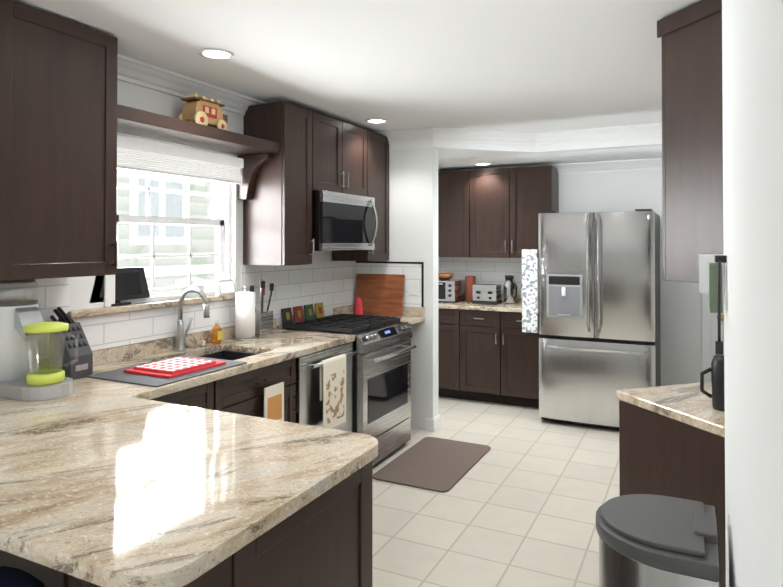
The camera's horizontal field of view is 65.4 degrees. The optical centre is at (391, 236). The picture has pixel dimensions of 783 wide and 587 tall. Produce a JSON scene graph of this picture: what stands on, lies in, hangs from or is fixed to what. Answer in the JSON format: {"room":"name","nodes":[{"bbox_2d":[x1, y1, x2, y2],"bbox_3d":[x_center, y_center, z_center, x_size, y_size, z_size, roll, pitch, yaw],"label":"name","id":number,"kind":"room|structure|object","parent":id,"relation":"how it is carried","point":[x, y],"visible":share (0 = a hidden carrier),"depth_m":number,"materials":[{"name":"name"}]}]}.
{"room":"kitchen","nodes":[
{"label":"kitchen","id":0,"kind":"room"},
{"bbox_2d":[69,80,352,350],"bbox_3d":[-1.458,0.328,3.118,0.150,2.440,8.310,0,-1,26],"label":"wall","id":1,"kind":"structure","parent":0,"point":[140,98],"depth_m":3.35,"materials":[{"name":"white paint"}]},
{"bbox_2d":[0,0,117,280],"bbox_3d":[-1.598,-0.361,2.262,0.364,1.053,1.138,0,-1,26],"label":"upper cabinet","id":2,"kind":"object","parent":1,"relation":"attached to","point":[58,147],"visible":1,"depth_m":2.45,"materials":[{"name":"brown wood"}]},
{"bbox_2d":[67,294,234,318],"bbox_3d":[-1.278,0.374,3.405,0.155,0.035,1.225,0,-1,26],"label":"window sill","id":3,"kind":"structure","parent":1,"relation":"attached to","point":[75,314],"depth_m":3.19,"materials":[{"name":"beige stone"}]},
{"bbox_2d":[90,267,149,306],"bbox_3d":[-1.404,0.257,3.126,0.090,0.190,0.369,0,-1,26],"label":"picture frame","id":4,"kind":"object","parent":3,"relation":"on","point":[130,282],"visible":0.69,"depth_m":3.15,"materials":[{"name":"black plastic"}]},
{"bbox_2d":[215,279,235,294],"bbox_3d":[-1.030,0.316,3.789,0.044,0.088,0.142,0,-1,26],"label":"picture frame","id":5,"kind":"object","parent":3,"relation":"on","point":[224,287],"visible":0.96,"depth_m":3.77,"materials":[{"name":"grey"}]},
{"bbox_2d":[104,170,236,306],"bbox_3d":[-1.261,-0.065,3.483,0.142,0.849,0.970,0,-1,26],"label":"window","id":6,"kind":"structure","parent":1,"relation":"in","point":[220,208],"depth_m":3.62,"materials":[{"name":"white"}]},
{"bbox_2d":[0,261,355,359],"bbox_3d":[-1.167,0.373,3.526,0.008,0.376,3.841,0,-1,26],"label":"wall tile","id":7,"kind":"structure","parent":1,"relation":"attached to","point":[330,284],"depth_m":3.66,"materials":[{"name":"white tile"}]},
{"bbox_2d":[117,135,243,183],"bbox_3d":[-1.197,-0.414,3.383,0.061,0.160,1.070,0,-1,26],"label":"window shade","id":8,"kind":"object","parent":1,"relation":"attached to","point":[138,155],"visible":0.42,"depth_m":3.36,"materials":[{"name":"white fabric"}]},
{"bbox_2d":[176,279,203,292],"bbox_3d":[-1.193,0.308,3.618,0.080,0.100,0.140,0,-1,26],"label":"sill","id":9,"kind":"structure","parent":1,"relation":"attached to","point":[192,285],"depth_m":3.62,"materials":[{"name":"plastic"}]},
{"bbox_2d":[117,54,265,114],"bbox_3d":[-1.701,-0.852,2.371,0.092,0.098,6.430,0,-1,26],"label":"crown molding","id":10,"kind":"structure","parent":1,"relation":"attached to","point":[138,73],"depth_m":3.37,"materials":[{"name":"white"}]},
{"bbox_2d":[117,104,279,199],"bbox_3d":[-1.101,-0.413,3.337,0.297,0.348,1.219,0,-1,26],"label":"shelf","id":11,"kind":"object","parent":1,"relation":"attached to","point":[255,153],"visible":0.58,"depth_m":3.35,"materials":[{"name":"brown wood"}]},
{"bbox_2d":[178,94,227,129],"bbox_3d":[-1.055,-0.682,3.435,0.138,0.187,0.285,0,-1,26],"label":"toy","id":12,"kind":"object","parent":11,"relation":"on","point":[202,110],"visible":0.67,"depth_m":3.36,"materials":[{"name":"brown wood"}]},
{"bbox_2d":[243,102,388,265],"bbox_3d":[-0.472,-0.321,4.524,0.364,1.028,1.462,0,-1,26],"label":"upper cabinet","id":13,"kind":"object","parent":1,"relation":"attached to","point":[319,151],"visible":0.88,"depth_m":3.99,"materials":[{"name":"brown wood"}]},
{"bbox_2d":[312,190,377,250],"bbox_3d":[-0.441,-0.100,4.477,0.459,0.407,0.734,0,-1,26],"label":"microwave","id":14,"kind":"object","parent":13,"relation":"attached to","point":[342,221],"visible":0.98,"depth_m":4.30,"materials":[{"name":"grey metal"}]},
{"bbox_2d":[13,0,700,132],"bbox_3d":[0.215,-0.962,2.302,3.887,0.120,8.310,0,-1,26],"label":"ceiling","id":15,"kind":"structure","parent":0,"point":[535,66],"depth_m":2.99,"materials":[{"name":"white paint"}]},
{"bbox_2d":[198,48,233,59],"bbox_3d":[-0.856,-0.889,2.984,0.170,0.006,0.170,0,-1,26],"label":"recessed light","id":16,"kind":"object","parent":15,"relation":"in","point":[215,53],"visible":1,"depth_m":2.98,"materials":[{"name":"white plastic"}]},
{"bbox_2d":[365,119,387,123],"bbox_3d":[-0.113,-0.869,4.614,0.170,0.006,0.170,0,-1,26],"label":"recessed light","id":17,"kind":"object","parent":15,"relation":"in","point":[376,121],"visible":1,"depth_m":4.61,"materials":[{"name":"white"}]},
{"bbox_2d":[333,304,424,324],"bbox_3d":[-0.099,0.634,4.943,0.650,0.109,0.366,0,-1,26],"label":"countertop","id":18,"kind":"structure","parent":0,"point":[413,315],"depth_m":4.97,"materials":[{"name":"stone"}]},
{"bbox_2d":[354,298,362,314],"bbox_3d":[-0.265,0.572,4.895,0.072,0.158,0.072,0,-1,26],"label":"oven mitt","id":19,"kind":"object","parent":18,"relation":"on","point":[358,308],"visible":0.79,"depth_m":4.87,"materials":[{"name":"red fabric"}]},
{"bbox_2d":[354,274,404,315],"bbox_3d":[-0.104,0.486,5.097,0.450,0.335,0.071,0,-1,26],"label":"cutting board","id":20,"kind":"object","parent":18,"relation":"on","point":[379,294],"visible":0.9,"depth_m":5.08,"materials":[{"name":"brown wood"}]},
{"bbox_2d":[381,147,438,429],"bbox_3d":[0.038,0.428,5.148,0.720,2.290,0.120,0,-1,26],"label":"wall","id":21,"kind":"structure","parent":0,"point":[413,205],"depth_m":4.99,"materials":[{"name":"white paint"}]},
{"bbox_2d":[356,261,423,306],"bbox_3d":[-0.023,0.396,5.106,0.631,0.368,0.011,0,-1,26],"label":"wall tile","id":22,"kind":"structure","parent":21,"relation":"attached to","point":[412,270],"depth_m":5.04,"materials":[{"name":"white tile"}]},
{"bbox_2d":[407,280,418,294],"bbox_3d":[0.175,0.421,4.996,0.100,0.120,0.008,0,-1,26],"label":"light switch","id":23,"kind":"object","parent":22,"relation":"attached to","point":[412,287],"visible":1,"depth_m":5.00,"materials":[{"name":"white plastic"}]},
{"bbox_2d":[425,415,440,431],"bbox_3d":[0.053,1.523,5.127,0.714,0.100,0.148,0,-1,26],"label":"baseboard","id":24,"kind":"structure","parent":21,"relation":"attached to","point":[433,424],"depth_m":4.93,"materials":[{"name":"white"}]},
{"bbox_2d":[375,123,661,145],"bbox_3d":[1.423,-0.824,4.714,3.360,0.098,0.732,0,-1,26],"label":"crown molding","id":25,"kind":"structure","parent":21,"relation":"attached to","point":[654,130],"depth_m":4.99,"materials":[{"name":"white"}]},
{"bbox_2d":[372,396,619,586],"bbox_3d":[0.215,1.588,2.271,3.887,0.100,8.310,0,-1,26],"label":"floor","id":26,"kind":"structure","parent":0,"point":[525,497],"depth_m":3.48,"materials":[{"name":"tile"}]},
{"bbox_2d":[0,550,11,566],"bbox_3d":[-0.986,1.094,1.956,0.573,0.880,0.634,0,-1,26],"label":"base cabinet","id":27,"kind":"object","parent":26,"relation":"on","point":[5,557],"depth_m":1.63,"materials":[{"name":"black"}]},
{"bbox_2d":[0,388,377,586],"bbox_3d":[-0.706,0.631,1.718,1.120,0.037,0.920,0,-1,26],"label":"countertop","id":28,"kind":"structure","parent":27,"relation":"on","point":[105,483],"depth_m":1.52,"materials":[{"name":"stone"}]},
{"bbox_2d":[0,566,44,586],"bbox_3d":[-0.951,1.154,1.286,0.390,0.747,0.390,0,-1,26],"label":"stool","id":29,"kind":"object","parent":26,"relation":"on","point":[12,577],"visible":1,"depth_m":1.41,"materials":[{"name":"blue"}]},
{"bbox_2d":[150,380,219,410],"bbox_3d":[-1.213,1.103,2.734,0.620,0.880,0.517,0,-1,26],"label":"base cabinet","id":30,"kind":"object","parent":26,"relation":"on","point":[206,396],"depth_m":2.75,"materials":[{"name":"black wood"}]},
{"bbox_2d":[12,461,371,586],"bbox_3d":[-0.478,1.090,1.667,0.593,0.880,0.700,0,-1,26],"label":"base cabinet","id":31,"kind":"object","parent":26,"relation":"on","point":[324,539],"depth_m":1.57,"materials":[{"name":"black wood"}]},
{"bbox_2d":[220,358,297,422],"bbox_3d":[-0.954,1.110,3.256,0.620,0.880,0.648,0,-1,26],"label":"base cabinet","id":32,"kind":"object","parent":26,"relation":"on","point":[269,392],"depth_m":3.13,"materials":[{"name":"black wood"}]},
{"bbox_2d":[0,319,354,427],"bbox_3d":[-1.113,0.711,2.896,0.660,0.312,2.667,0,-1,26],"label":"countertop","id":33,"kind":"structure","parent":32,"relation":"on","point":[282,345],"depth_m":3.12,"materials":[{"name":"stone"}]},
{"bbox_2d":[0,279,78,400],"bbox_3d":[-1.452,0.398,2.438,0.415,0.445,0.200,0,-1,26],"label":"machine","id":34,"kind":"object","parent":33,"relation":"on","point":[24,327],"visible":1,"depth_m":2.40,"materials":[{"name":"grey plastic"}]},
{"bbox_2d":[49,306,92,379],"bbox_3d":[-1.441,0.471,2.723,0.183,0.306,0.110,0,-1,26],"label":"knife block","id":35,"kind":"object","parent":33,"relation":"on","point":[81,367],"visible":0.67,"depth_m":2.69,"materials":[{"name":"grey plastic"}]},
{"bbox_2d":[86,355,246,386],"bbox_3d":[-1.035,0.623,2.859,0.435,0.006,0.570,0,-1,26],"label":"drying mat","id":36,"kind":"object","parent":33,"relation":"on","point":[118,375],"visible":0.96,"depth_m":2.71,"materials":[{"name":"grey"}]},
{"bbox_2d":[124,357,225,378],"bbox_3d":[-1.008,0.607,2.863,0.280,0.025,0.360,0,-1,26],"label":"checked towel","id":37,"kind":"object","parent":36,"relation":"on","point":[173,367],"visible":1,"depth_m":2.78,"materials":[{"name":"red fabric"}]},
{"bbox_2d":[174,287,209,350],"bbox_3d":[-1.079,0.456,3.364,0.238,0.352,0.112,0,-1,26],"label":"faucet","id":38,"kind":"object","parent":33,"relation":"on","point":[181,335],"visible":1,"depth_m":3.36,"materials":[{"name":"silver metal"}]},
{"bbox_2d":[212,321,222,343],"bbox_3d":[-1.034,0.567,3.608,0.056,0.136,0.055,0,-1,26],"label":"soap bottle","id":39,"kind":"object","parent":33,"relation":"on","point":[217,334],"visible":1,"depth_m":3.59,"materials":[{"name":"orange plastic"}]},
{"bbox_2d":[233,286,257,340],"bbox_3d":[-0.905,0.472,3.779,0.150,0.330,0.150,0,-1,26],"label":"paper towel","id":40,"kind":"object","parent":33,"relation":"on","point":[244,315],"visible":1,"depth_m":3.73,"materials":[{"name":"white paper"}]},
{"bbox_2d":[250,279,273,335],"bbox_3d":[-0.843,0.460,3.970,0.100,0.360,0.152,0,-1,26],"label":"utensil caddy","id":41,"kind":"object","parent":33,"relation":"on","point":[263,322],"visible":0.85,"depth_m":3.94,"materials":[{"name":"metal"}]},
{"bbox_2d":[294,342,356,431],"bbox_3d":[-0.616,1.119,3.792,0.650,0.875,0.601,0,-1,26],"label":"dishwasher","id":42,"kind":"object","parent":26,"relation":"on","point":[324,385],"visible":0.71,"depth_m":3.58,"materials":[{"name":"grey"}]},
{"bbox_2d":[320,354,345,428],"bbox_3d":[-0.346,0.928,3.638,0.028,0.413,0.255,0,-1,26],"label":"dish towel","id":43,"kind":"object","parent":42,"relation":"hanging from","point":[332,370],"depth_m":3.61,"materials":[{"name":"beige fabric"}]},
{"bbox_2d":[277,314,416,465],"bbox_3d":[-0.301,1.088,4.404,0.760,0.952,0.752,0,-1,26],"label":"range","id":44,"kind":"object","parent":26,"relation":"on","point":[382,347],"visible":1,"depth_m":4.22,"materials":[{"name":"grey metal"}]},
{"bbox_2d":[281,307,294,324],"bbox_3d":[-0.741,0.567,4.333,0.026,0.110,0.110,0,-1,26],"label":"pot holder","id":45,"kind":"object","parent":44,"relation":"on","point":[286,312],"depth_m":4.33,"materials":[{"name":"black fabric"}]},
{"bbox_2d":[295,305,305,321],"bbox_3d":[-0.678,0.568,4.459,0.026,0.110,0.110,0,-1,26],"label":"pot holder","id":46,"kind":"object","parent":44,"relation":"on","point":[298,313],"depth_m":4.46,"materials":[{"name":"red fabric"}]},
{"bbox_2d":[306,303,316,319],"bbox_3d":[-0.616,0.570,4.584,0.026,0.110,0.110,0,-1,26],"label":"pot holder","id":47,"kind":"object","parent":44,"relation":"on","point":[309,308],"depth_m":4.59,"materials":[{"name":"green fabric"}]},
{"bbox_2d":[317,302,324,317],"bbox_3d":[-0.554,0.571,4.709,0.026,0.110,0.110,0,-1,26],"label":"pot holder","id":48,"kind":"object","parent":44,"relation":"on","point":[320,309],"depth_m":4.71,"materials":[{"name":"yellow fabric"}]},
{"bbox_2d":[372,437,490,491],"bbox_3d":[0.302,1.554,4.216,0.530,0.013,0.930,0,-1,26],"label":"area rug","id":49,"kind":"object","parent":26,"relation":"on","point":[436,464],"visible":0.92,"depth_m":4.13,"materials":[{"name":"brown"}]},
{"bbox_2d":[438,308,461,398],"bbox_3d":[0.524,1.146,6.249,0.595,0.880,0.620,0,-1,26],"label":"base cabinet","id":50,"kind":"object","parent":26,"relation":"on","point":[449,320],"depth_m":5.89,"materials":[{"name":"black wood"}]},
{"bbox_2d":[438,294,538,312],"bbox_3d":[0.889,0.648,6.062,1.423,0.109,0.638,0,-1,26],"label":"countertop","id":51,"kind":"structure","parent":50,"relation":"on","point":[500,307],"depth_m":5.85,"materials":[{"name":"stone"}]},
{"bbox_2d":[438,279,464,302],"bbox_3d":[0.543,0.560,6.296,0.340,0.215,0.352,0,-1,26],"label":"toaster oven","id":52,"kind":"object","parent":51,"relation":"on","point":[453,290],"visible":0.56,"depth_m":6.14,"materials":[{"name":"metal"}]},
{"bbox_2d":[438,273,453,279],"bbox_3d":[0.550,0.419,6.312,0.200,0.065,0.197,0,-1,26],"label":"bowl","id":53,"kind":"object","parent":52,"relation":"on","point":[444,276],"visible":0.83,"depth_m":6.25,"materials":[{"name":"brown wood"}]},
{"bbox_2d":[465,276,474,301],"bbox_3d":[0.810,0.536,6.271,0.104,0.262,0.104,0,-1,26],"label":"canister","id":54,"kind":"object","parent":51,"relation":"on","point":[469,282],"visible":0.81,"depth_m":6.22,"materials":[{"name":"brown"}]},
{"bbox_2d":[472,284,501,304],"bbox_3d":[0.946,0.571,6.052,0.250,0.187,0.200,0,-1,26],"label":"toaster","id":55,"kind":"object","parent":51,"relation":"on","point":[486,293],"visible":1,"depth_m":5.98,"materials":[{"name":"metal"}]},
{"bbox_2d":[503,275,516,303],"bbox_3d":[1.186,0.525,6.062,0.154,0.280,0.124,0,-1,26],"label":"carafe","id":56,"kind":"object","parent":51,"relation":"on","point":[509,291],"visible":1,"depth_m":6.02,"materials":[{"name":"metal"}]},
{"bbox_2d":[462,310,540,407],"bbox_3d":[1.154,1.142,5.935,0.813,0.880,0.620,0,-1,26],"label":"base cabinet","id":57,"kind":"object","parent":26,"relation":"on","point":[489,356],"depth_m":5.68,"materials":[{"name":"black wood"}]},
{"bbox_2d":[522,209,660,428],"bbox_3d":[1.774,0.677,5.360,1.037,1.767,1.008,0,-1,26],"label":"fridge","id":58,"kind":"object","parent":26,"relation":"on","point":[599,305],"visible":0.98,"depth_m":4.96,"materials":[{"name":"grey metal"}]},
{"bbox_2d":[522,249,537,332],"bbox_3d":[1.166,0.463,5.161,0.128,0.700,0.029,0,-1,26],"label":"towel","id":59,"kind":"object","parent":58,"relation":"hanging from","point":[529,257],"depth_m":5.15,"materials":[{"name":"white fabric"}]},
{"bbox_2d":[596,494,718,586],"bbox_3d":[0.723,1.152,1.705,0.330,0.758,0.381,0,-1,26],"label":"trash can","id":60,"kind":"object","parent":26,"relation":"on","point":[648,540],"visible":1,"depth_m":1.61,"materials":[{"name":"metal"}]},
{"bbox_2d":[619,400,725,586],"bbox_3d":[1.445,1.099,2.366,0.946,0.880,0.518,0,-1,-19],"label":"base cabinet","id":61,"kind":"object","parent":26,"relation":"on","point":[659,454],"visible":0.27,"depth_m":2.19,"materials":[{"name":"brown wood"}]},
{"bbox_2d":[617,381,724,436],"bbox_3d":[1.452,0.640,2.377,0.970,0.037,0.524,0,-1,-19],"label":"countertop","id":62,"kind":"structure","parent":61,"relation":"on","point":[690,404],"depth_m":2.29,"materials":[{"name":"stone"}]},
{"bbox_2d":[700,354,724,411],"bbox_3d":[1.170,0.522,2.186,0.116,0.192,0.078,0,-1,26],"label":"mug","id":63,"kind":"object","parent":62,"relation":"on","point":[716,369],"visible":0.65,"depth_m":2.16,"materials":[{"name":"black ceramic"}]},
{"bbox_2d":[389,137,661,170],"bbox_3d":[1.647,-0.791,5.178,3.587,0.149,1.580,0,-1,26],"label":"ceiling","id":64,"kind":"structure","parent":0,"point":[497,155],"depth_m":5.23,"materials":[{"name":"white paint"}]},
{"bbox_2d":[474,163,490,164],"bbox_3d":[0.891,-0.702,5.955,0.170,0.006,0.170,0,-1,26],"label":"recessed light","id":65,"kind":"object","parent":64,"relation":"in","point":[482,164],"visible":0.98,"depth_m":5.96,"materials":[{"name":"white"}]},
{"bbox_2d":[517,170,701,385],"bbox_3d":[2.099,0.362,5.905,3.737,2.440,0.150,0,-1,26],"label":"wall","id":66,"kind":"structure","parent":0,"point":[681,327],"depth_m":5.63,"materials":[{"name":"white paint"}]},
{"bbox_2d":[438,170,469,256],"bbox_3d":[0.671,-0.224,6.353,0.410,0.878,0.328,0,-1,26],"label":"upper cabinet","id":67,"kind":"object","parent":66,"relation":"attached to","point":[453,186],"depth_m":6.19,"materials":[{"name":"brown wood"}]},
{"bbox_2d":[438,257,537,294],"bbox_3d":[1.031,0.407,6.348,1.430,0.376,0.008,0,-1,26],"label":"wall tile","id":68,"kind":"structure","parent":66,"relation":"attached to","point":[483,270],"depth_m":6.37,"materials":[{"name":"white tile"}]},
{"bbox_2d":[470,165,558,257],"bbox_3d":[1.218,-0.227,6.081,0.813,0.878,0.328,0,-1,26],"label":"upper cabinet","id":69,"kind":"object","parent":66,"relation":"attached to","point":[490,213],"depth_m":5.94,"materials":[{"name":"brown wood"}]},
{"bbox_2d":[438,158,661,174],"bbox_3d":[1.978,-0.660,5.843,3.587,0.098,0.092,0,-1,26],"label":"crown molding","id":70,"kind":"structure","parent":66,"relation":"attached to","point":[613,166],"depth_m":5.76,"materials":[{"name":"white paint"}]},
{"bbox_2d":[702,293,723,381],"bbox_3d":[3.168,0.523,5.242,0.900,2.102,0.080,0,-1,26],"label":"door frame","id":71,"kind":"structure","parent":66,"relation":"attached to","point":[709,329],"depth_m":5.43,"materials":[{"name":"white paint"}]},
{"bbox_2d":[722,0,782,586],"bbox_3d":[0.228,0.291,0.102,0.150,2.440,4.110,0,-1,26],"label":"wall","id":72,"kind":"structure","parent":0,"point":[752,62],"depth_m":0.72,"materials":[{"name":"white paint"}]},
{"bbox_2d":[657,0,723,282],"bbox_3d":[1.474,-0.357,2.381,0.632,1.073,0.498,0,-1,-19],"label":"upper cabinet","id":73,"kind":"object","parent":72,"relation":"attached to","point":[692,153],"visible":0.5,"depth_m":2.36,"materials":[{"name":"brown wood"}]},
{"bbox_2d":[698,254,726,354],"bbox_3d":[0.979,0.198,1.864,0.073,0.280,0.268,0,-1,26],"label":"telephone","id":74,"kind":"object","parent":72,"relation":"attached to","point":[711,274],"visible":0.98,"depth_m":1.79,"materials":[{"name":"white plastic"}]},
{"label":"outside","id":75,"kind":"structure","parent":0,"visible":0},
{"bbox_2d":[117,169,214,288],"bbox_3d":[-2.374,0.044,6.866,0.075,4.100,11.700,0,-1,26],"label":"window glass","id":76,"kind":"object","parent":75,"point":[139,238],"depth_m":6.65,"materials":[{"name":"white"}]}
]}

